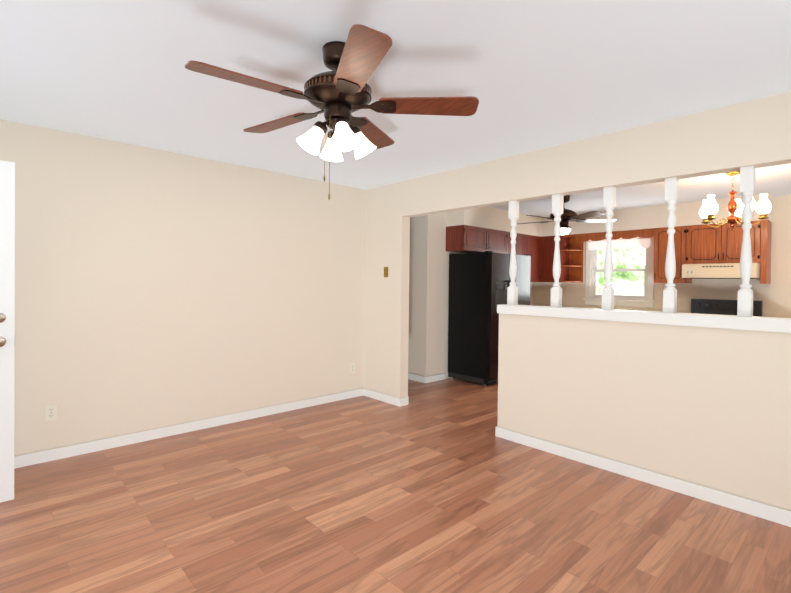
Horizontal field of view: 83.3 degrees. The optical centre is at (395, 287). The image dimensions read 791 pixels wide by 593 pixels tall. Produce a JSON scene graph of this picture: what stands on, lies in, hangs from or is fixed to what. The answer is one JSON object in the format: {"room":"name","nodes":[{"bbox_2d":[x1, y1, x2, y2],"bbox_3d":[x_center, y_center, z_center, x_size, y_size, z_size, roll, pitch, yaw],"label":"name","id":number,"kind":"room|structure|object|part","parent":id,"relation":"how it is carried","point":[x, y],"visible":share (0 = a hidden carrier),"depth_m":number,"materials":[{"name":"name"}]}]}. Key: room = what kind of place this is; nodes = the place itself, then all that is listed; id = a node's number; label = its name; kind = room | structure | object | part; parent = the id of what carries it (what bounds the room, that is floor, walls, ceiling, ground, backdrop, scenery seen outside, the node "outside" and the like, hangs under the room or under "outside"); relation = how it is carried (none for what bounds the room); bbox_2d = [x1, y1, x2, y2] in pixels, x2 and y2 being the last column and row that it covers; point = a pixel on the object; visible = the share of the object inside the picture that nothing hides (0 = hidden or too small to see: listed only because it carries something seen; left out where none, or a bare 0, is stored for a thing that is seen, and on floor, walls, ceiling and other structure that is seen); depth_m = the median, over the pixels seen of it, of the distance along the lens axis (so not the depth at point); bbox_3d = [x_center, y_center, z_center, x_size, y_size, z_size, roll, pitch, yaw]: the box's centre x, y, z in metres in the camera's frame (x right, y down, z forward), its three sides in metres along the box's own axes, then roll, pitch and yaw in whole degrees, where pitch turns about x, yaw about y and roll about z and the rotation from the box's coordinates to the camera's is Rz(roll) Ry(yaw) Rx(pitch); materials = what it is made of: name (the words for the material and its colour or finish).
{"room":"living room","nodes":[
{"label":"living room","id":0,"kind":"room"},
{"bbox_2d":[0,119,364,455],"bbox_3d":[-1.972,0.059,3.876,4.260,2.440,0.120,0,1,-43],"label":"wall","id":1,"kind":"structure","parent":0,"point":[155,288],"depth_m":3.81,"materials":[{"name":"beige paint"}]},
{"bbox_2d":[45,404,56,420],"bbox_3d":[-2.539,0.924,3.281,0.070,0.115,0.008,0,1,-43],"label":"outlet","id":2,"kind":"object","parent":1,"relation":"attached to","point":[50,412],"visible":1,"depth_m":3.28,"materials":[{"name":"beige plastic"}]},
{"bbox_2d":[14,388,361,468],"bbox_3d":[-1.895,1.237,3.879,4.140,0.085,0.016,0,1,-43],"label":"baseboard","id":3,"kind":"structure","parent":1,"relation":"attached to","point":[24,460],"depth_m":3.81,"materials":[{"name":"white wood"}]},
{"bbox_2d":[350,363,354,372],"bbox_3d":[-0.501,0.937,5.172,0.070,0.115,0.008,0,1,-43],"label":"outlet","id":4,"kind":"object","parent":1,"relation":"attached to","point":[352,367],"visible":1,"depth_m":5.17,"materials":[{"name":"beige plastic"}]},
{"bbox_2d":[0,378,790,592],"bbox_3d":[0.409,1.342,4.154,8.130,0.080,6.990,0,1,-43],"label":"floor","id":5,"kind":"structure","parent":0,"point":[439,486],"depth_m":2.53,"materials":[{"name":"laminate"}]},
{"bbox_2d":[448,251,530,386],"bbox_3d":[1.352,0.408,6.271,0.950,1.765,0.772,0,1,-43],"label":"fridge","id":6,"kind":"object","parent":5,"relation":"on","point":[479,284],"visible":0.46,"depth_m":5.92,"materials":[{"name":"black metal"}]},
{"bbox_2d":[530,303,690,312],"bbox_3d":[2.982,0.798,6.723,0.617,1.009,2.382,0,1,-43],"label":"countertop","id":7,"kind":"structure","parent":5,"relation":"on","point":[678,311],"depth_m":6.68,"materials":[{"name":"beige wood"}]},
{"bbox_2d":[691,299,762,316],"bbox_3d":[4.021,0.743,5.536,0.695,1.170,0.746,0,1,-43],"label":"stove","id":8,"kind":"object","parent":5,"relation":"on","point":[714,306],"visible":0.02,"depth_m":5.75,"materials":[{"name":"black metal"}]},
{"bbox_2d":[764,314,790,317],"bbox_3d":[4.464,0.831,5.119,0.626,1.009,0.445,0,1,-43],"label":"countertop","id":9,"kind":"structure","parent":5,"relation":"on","point":[765,315],"depth_m":5.38,"materials":[{"name":"beige wood"}]},
{"bbox_2d":[0,0,790,216],"bbox_3d":[0.437,-1.177,4.128,8.130,0.080,6.990,0,1,-43],"label":"ceiling","id":10,"kind":"structure","parent":0,"point":[532,75],"depth_m":2.33,"materials":[{"name":"white paint"}]},
{"bbox_2d":[185,24,478,199],"bbox_3d":[-0.309,-0.764,2.100,1.258,0.721,1.271,0,1,-43],"label":"ceiling fan","id":11,"kind":"object","parent":10,"relation":"hanging from","point":[339,93],"visible":1,"depth_m":2.04,"materials":[{"name":"brown wood"}]},
{"bbox_2d":[517,195,616,246],"bbox_3d":[2.043,-0.814,5.511,1.224,0.640,1.231,0,1,-43],"label":"ceiling fan","id":12,"kind":"object","parent":10,"relation":"hanging from","point":[567,215],"visible":0.79,"depth_m":5.43,"materials":[{"name":"brown metal"}]},
{"bbox_3d":[2.075,-0.688,5.515,0.180,0.079,0.180,0,1,-43],"label":"lamp shade","id":13,"kind":"part","parent":12,"relation":"part of","materials":[{"name":"white glass"}]},
{"bbox_2d":[699,171,771,230],"bbox_3d":[3.246,-0.823,4.283,0.547,0.570,0.564,0,1,-43],"label":"chandelier","id":14,"kind":"object","parent":10,"relation":"hanging from","point":[709,210],"visible":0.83,"depth_m":4.22,"materials":[{"name":"gold metal"}]},
{"bbox_2d":[408,214,433,376],"bbox_3d":[-0.230,0.048,6.748,0.120,2.440,2.040,0,1,-43],"label":"wall","id":15,"kind":"structure","parent":0,"point":[420,295],"depth_m":6.04,"materials":[{"name":"beige paint"}]},
{"bbox_2d":[408,373,427,382],"bbox_3d":[-0.286,1.226,6.711,0.016,0.085,2.053,0,1,-43],"label":"baseboard","id":16,"kind":"structure","parent":15,"relation":"attached to","point":[424,379],"depth_m":6.05,"materials":[{"name":"white wood"}]},
{"bbox_2d":[432,212,532,378],"bbox_3d":[1.460,0.064,7.007,2.710,2.440,0.120,0,1,-43],"label":"wall","id":17,"kind":"structure","parent":0,"point":[440,309],"depth_m":6.15,"materials":[{"name":"beige paint"}]},
{"bbox_2d":[428,373,444,382],"bbox_3d":[0.554,1.241,6.100,0.370,0.085,0.013,0,1,-43],"label":"baseboard","id":18,"kind":"structure","parent":17,"relation":"attached to","point":[438,377],"depth_m":6.10,"materials":[{"name":"white wood"}]},
{"bbox_2d":[446,225,489,252],"bbox_3d":[1.014,-0.673,6.277,0.562,0.340,0.320,0,1,-43],"label":"upper cabinet","id":19,"kind":"object","parent":17,"relation":"attached to","point":[465,239],"depth_m":6.13,"materials":[{"name":"brown wood"}]},
{"bbox_2d":[490,229,509,253],"bbox_3d":[1.350,-0.673,6.589,0.562,0.340,0.320,0,1,-43],"label":"upper cabinet","id":20,"kind":"object","parent":17,"relation":"attached to","point":[499,240],"depth_m":6.53,"materials":[{"name":"brown wood"}]},
{"bbox_2d":[506,233,529,254],"bbox_3d":[1.759,-0.467,6.973,0.562,0.750,0.320,0,1,-43],"label":"upper cabinet","id":21,"kind":"object","parent":17,"relation":"attached to","point":[522,240],"depth_m":6.93,"materials":[{"name":"brown wood"}]},
{"bbox_2d":[526,235,540,280],"bbox_3d":[2.095,-0.467,7.285,0.562,0.750,0.320,0,1,-43],"label":"upper cabinet","id":22,"kind":"object","parent":17,"relation":"attached to","point":[533,250],"depth_m":7.22,"materials":[{"name":"brown wood"}]},
{"bbox_2d":[446,207,541,236],"bbox_3d":[1.548,-0.998,6.766,2.010,0.310,0.320,0,1,-43],"label":"soffit","id":23,"kind":"structure","parent":0,"point":[482,217],"depth_m":6.41,"materials":[{"name":"beige paint"}]},
{"bbox_2d":[363,91,790,510],"bbox_3d":[0.610,0.083,4.314,0.120,2.440,6.750,0,1,-43],"label":"wall","id":24,"kind":"structure","parent":0,"point":[707,407],"depth_m":3.12,"materials":[{"name":"beige paint"}]},
{"bbox_2d":[362,388,401,406],"bbox_3d":[-0.157,1.244,5.041,0.013,0.085,0.616,0,1,-43],"label":"baseboard","id":25,"kind":"structure","parent":24,"relation":"attached to","point":[365,392],"depth_m":5.02,"materials":[{"name":"white wood"}]},
{"bbox_2d":[384,267,387,276],"bbox_3d":[-0.109,-0.172,4.992,0.012,0.115,0.070,0,1,-43],"label":"switch plate","id":26,"kind":"object","parent":24,"relation":"attached to","point":[385,271],"visible":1,"depth_m":4.99,"materials":[{"name":"brown metal"}]},
{"bbox_2d":[495,426,790,526],"bbox_3d":[1.863,1.289,2.864,0.013,0.085,2.883,0,1,-43],"label":"baseboard","id":27,"kind":"structure","parent":24,"relation":"attached to","point":[756,509],"depth_m":2.97,"materials":[{"name":"white wood"}]},
{"bbox_2d":[497,304,790,332],"bbox_3d":[1.927,0.209,2.895,0.176,0.075,2.874,0,1,-43],"label":"half wall cap","id":28,"kind":"object","parent":24,"relation":"on","point":[769,324],"visible":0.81,"depth_m":2.95,"materials":[{"name":"white wood"}]},
{"bbox_2d":[507,200,518,304],"bbox_3d":[1.023,-0.298,3.869,0.066,0.900,0.066,0,1,-43],"label":"spindle","id":29,"kind":"object","parent":28,"relation":"on","point":[512,288],"visible":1,"depth_m":3.85,"materials":[{"name":"white wood"}]},
{"bbox_2d":[550,194,563,306],"bbox_3d":[1.298,-0.292,3.574,0.066,0.900,0.066,0,1,-43],"label":"spindle","id":30,"kind":"object","parent":28,"relation":"on","point":[557,213],"visible":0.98,"depth_m":3.55,"materials":[{"name":"white wood"}]},
{"bbox_2d":[602,186,615,309],"bbox_3d":[1.572,-0.286,3.278,0.066,0.900,0.066,0,1,-43],"label":"spindle","id":31,"kind":"object","parent":28,"relation":"on","point":[609,199],"visible":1,"depth_m":3.26,"materials":[{"name":"white wood"}]},
{"bbox_2d":[663,177,678,312],"bbox_3d":[1.846,-0.280,2.983,0.066,0.900,0.066,0,1,-43],"label":"spindle","id":32,"kind":"object","parent":28,"relation":"on","point":[671,200],"visible":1,"depth_m":2.96,"materials":[{"name":"white wood"}]},
{"bbox_2d":[737,166,755,316],"bbox_3d":[2.120,-0.274,2.688,0.066,0.900,0.066,0,1,-43],"label":"spindle","id":33,"kind":"object","parent":28,"relation":"on","point":[745,291],"visible":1,"depth_m":2.67,"materials":[{"name":"white wood"}]},
{"bbox_2d":[542,193,772,236],"bbox_3d":[3.396,-0.975,6.503,0.320,0.310,3.220,0,1,-43],"label":"soffit","id":34,"kind":"structure","parent":0,"point":[656,216],"depth_m":6.12,"materials":[{"name":"beige paint"}]},
{"bbox_2d":[576,228,654,241],"bbox_3d":[3.204,-0.760,6.548,0.020,0.125,1.120,0,1,-43],"label":"wood valance","id":35,"kind":"object","parent":34,"relation":"attached to","point":[633,234],"visible":0.88,"depth_m":6.48,"materials":[{"name":"brown wood"}]},
{"bbox_2d":[533,195,790,316],"bbox_3d":[4.052,0.102,6.117,0.120,2.440,4.710,0,1,-43],"label":"wall","id":36,"kind":"structure","parent":0,"point":[774,295],"depth_m":5.58,"materials":[{"name":"beige paint"}]},
{"bbox_2d":[540,234,583,281],"bbox_3d":[2.690,-0.460,7.243,0.347,0.750,0.590,0,1,-43],"label":"upper cabinet","id":37,"kind":"object","parent":36,"relation":"attached to","point":[571,256],"visible":0.77,"depth_m":7.22,"materials":[{"name":"brown wood"}]},
{"bbox_2d":[583,237,654,306],"bbox_3d":[3.405,-0.245,6.779,0.170,1.045,1.020,0,1,-43],"label":"kitchen window","id":38,"kind":"structure","parent":36,"relation":"in","point":[593,298],"depth_m":6.71,"materials":[{"name":"white"}]},
{"bbox_2d":[587,238,649,249],"bbox_3d":[3.362,-0.650,6.730,0.012,0.146,0.930,0,1,-43],"label":"valance curtain","id":39,"kind":"object","parent":38,"relation":"hanging from","point":[625,243],"visible":0.92,"depth_m":6.68,"materials":[{"name":"white fabric"}]},
{"bbox_2d":[654,220,771,283],"bbox_3d":[4.060,-0.429,5.766,0.347,0.750,1.200,0,1,-43],"label":"upper cabinet","id":40,"kind":"object","parent":36,"relation":"attached to","point":[701,244],"visible":0.94,"depth_m":5.63,"materials":[{"name":"brown wood"}]},
{"bbox_2d":[682,263,759,278],"bbox_3d":[4.109,-0.202,5.597,0.506,0.180,0.750,0,1,-43],"label":"range hood","id":41,"kind":"object","parent":40,"relation":"attached to","point":[714,271],"visible":0.96,"depth_m":5.45,"materials":[{"name":"beige metal"}]},
{"label":"outside","id":42,"kind":"structure","parent":0,"visible":0},
{"bbox_2d":[596,245,645,295],"bbox_3d":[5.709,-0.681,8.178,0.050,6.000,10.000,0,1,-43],"label":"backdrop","id":43,"kind":"structure","parent":42,"point":[625,262],"depth_m":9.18,"materials":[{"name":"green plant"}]},
{"bbox_3d":[-1.874,0.093,0.728,0.120,2.440,4.870,0,1,-43],"label":"wall","id":44,"kind":"structure","parent":0,"visible":0},
{"bbox_2d":[0,160,14,502],"bbox_3d":[-2.637,0.264,2.382,0.912,2.030,0.177,0,1,-43],"label":"entry door","id":45,"kind":"structure","parent":44,"relation":"in","point":[7,285],"depth_m":2.65,"materials":[{"name":"white paint"}]}
]}

